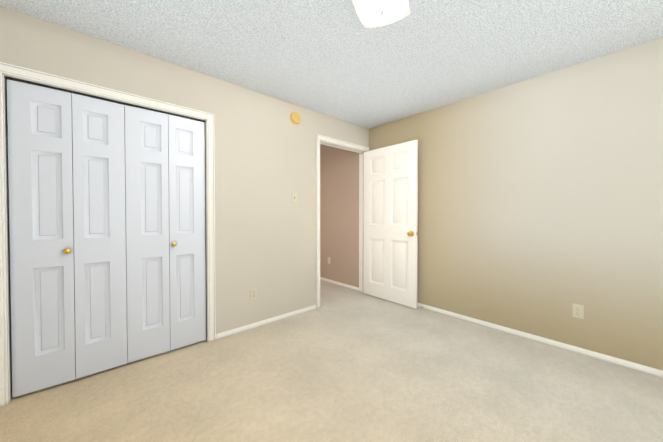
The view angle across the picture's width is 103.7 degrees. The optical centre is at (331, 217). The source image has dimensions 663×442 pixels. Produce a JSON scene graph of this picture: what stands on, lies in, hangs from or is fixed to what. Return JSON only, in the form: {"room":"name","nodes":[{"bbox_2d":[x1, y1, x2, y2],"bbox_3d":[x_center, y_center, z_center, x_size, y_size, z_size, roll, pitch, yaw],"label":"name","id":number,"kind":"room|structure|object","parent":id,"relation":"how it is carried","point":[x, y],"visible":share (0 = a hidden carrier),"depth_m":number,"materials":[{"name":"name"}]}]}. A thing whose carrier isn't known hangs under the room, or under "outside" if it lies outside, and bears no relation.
{"room":"empty bedroom","nodes":[
{"label":"empty bedroom","id":0,"kind":"room"},
{"bbox_2d":[0,6,368,333],"bbox_3d":[-0.909,-0.082,2.662,4.070,2.440,0.120,-1,1,-42],"label":"wall","id":1,"kind":"structure","parent":0,"point":[265,169],"depth_m":2.60,"materials":[{"name":"beige paint"}]},
{"bbox_2d":[7,79,126,397],"bbox_3d":[-1.795,0.135,1.812,0.570,1.995,0.070,-1,1,-42],"label":"bifold door","id":2,"kind":"structure","parent":1,"relation":"in","point":[54,174],"depth_m":1.78,"materials":[{"name":"white paint"}]},
{"bbox_2d":[0,62,215,406],"bbox_3d":[-1.611,0.122,2.036,1.199,2.050,0.122,-1,1,-42],"label":"door frame","id":3,"kind":"structure","parent":1,"relation":"in","point":[5,77],"depth_m":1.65,"materials":[{"name":"beige paint"}]},
{"bbox_2d":[125,105,205,362],"bbox_3d":[-1.368,0.130,2.194,0.570,1.995,0.070,-1,1,-42],"label":"bifold door","id":4,"kind":"structure","parent":1,"relation":"in","point":[165,221],"depth_m":2.17,"materials":[{"name":"white paint"}]},
{"bbox_2d":[250,288,256,299],"bbox_3d":[-0.803,0.786,2.683,0.070,0.115,0.010,-1,1,-42],"label":"outlet","id":5,"kind":"object","parent":1,"relation":"attached to","point":[253,293],"visible":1,"depth_m":2.68,"materials":[{"name":"beige plastic"}]},
{"bbox_2d":[216,305,316,339],"bbox_3d":[-0.636,1.110,2.833,1.204,0.052,0.013,-1,1,-42],"label":"baseboard","id":6,"kind":"structure","parent":1,"relation":"attached to","point":[224,334],"depth_m":2.75,"materials":[{"name":"beige paint"}]},
{"bbox_2d":[292,193,296,202],"bbox_3d":[-0.424,-0.233,3.000,0.070,0.115,0.019,-1,1,-42],"label":"light switch","id":7,"kind":"object","parent":1,"relation":"attached to","point":[294,197],"visible":1,"depth_m":3.00,"materials":[{"name":"beige plastic"}]},
{"bbox_2d":[290,112,300,123],"bbox_3d":[-0.410,-1.152,2.988,0.136,0.136,0.037,-1,1,-42],"label":"smoke detector","id":8,"kind":"object","parent":1,"relation":"attached to","point":[295,117],"visible":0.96,"depth_m":2.97,"materials":[{"name":"yellow plastic"}]},
{"bbox_2d":[316,134,368,308],"bbox_3d":[0.145,0.043,3.592,0.994,2.162,0.145,-1,1,-42],"label":"door frame","id":9,"kind":"structure","parent":1,"relation":"attached to","point":[337,141],"depth_m":3.53,"materials":[{"name":"beige paint"}]},
{"bbox_2d":[364,140,417,308],"bbox_3d":[0.763,0.079,3.506,0.178,2.070,0.868,-1,1,-42],"label":"entry door","id":10,"kind":"structure","parent":9,"relation":"attached to","point":[390,221],"depth_m":3.45,"materials":[{"name":"white paint"}]},
{"bbox_2d":[0,280,662,441],"bbox_3d":[-0.402,1.175,2.188,4.170,0.060,5.670,-1,1,-42],"label":"floor","id":11,"kind":"structure","parent":0,"point":[342,364],"depth_m":1.73,"materials":[{"name":"carpet"}]},
{"bbox_2d":[0,0,662,128],"bbox_3d":[-0.402,-1.324,2.151,4.170,0.060,5.670,-1,1,-42],"label":"ceiling","id":12,"kind":"structure","parent":0,"point":[337,59],"depth_m":1.90,"materials":[{"name":"white paint"}]},
{"bbox_2d":[320,144,358,287],"bbox_3d":[-0.179,-0.112,4.717,0.120,2.440,1.970,-1,1,-42],"label":"wall","id":13,"kind":"structure","parent":0,"point":[339,207],"depth_m":4.28,"materials":[{"name":"paint"}]},
{"bbox_2d":[320,277,358,290],"bbox_3d":[-0.229,1.083,4.690,0.013,0.052,1.970,-1,1,-42],"label":"baseboard","id":14,"kind":"structure","parent":13,"relation":"attached to","point":[321,278],"depth_m":4.26,"materials":[{"name":"beige paint"}]},
{"bbox_2d":[369,37,662,369],"bbox_3d":[1.763,-0.081,2.637,0.120,2.440,3.480,-1,1,-42],"label":"wall","id":15,"kind":"structure","parent":0,"point":[540,204],"depth_m":2.31,"materials":[{"name":"beige paint"}]},
{"bbox_2d":[417,302,662,377],"bbox_3d":[1.664,1.112,2.667,0.013,0.052,3.330,-1,1,-42],"label":"baseboard","id":16,"kind":"structure","parent":15,"relation":"attached to","point":[612,360],"depth_m":2.30,"materials":[{"name":"beige paint"}]},
{"bbox_2d":[572,303,583,318],"bbox_3d":[2.081,0.789,2.197,0.010,0.115,0.070,-1,1,-42],"label":"outlet","id":17,"kind":"object","parent":15,"relation":"attached to","point":[577,311],"visible":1,"depth_m":2.19,"materials":[{"name":"beige plastic"}]},
{"bbox_3d":[0.292,-1.229,1.505,0.170,0.111,0.170,-1,1,-42],"label":"ceiling light","id":18,"kind":"object","parent":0,"visible":0},
{"bbox_2d":[352,0,410,27],"bbox_3d":[0.292,-1.217,1.505,0.290,0.041,0.290,0,1,24],"label":"shade","id":19,"kind":"object","parent":18,"relation":"attached to","point":[369,14],"visible":1,"depth_m":1.52,"materials":[{"name":"white"}]}
]}

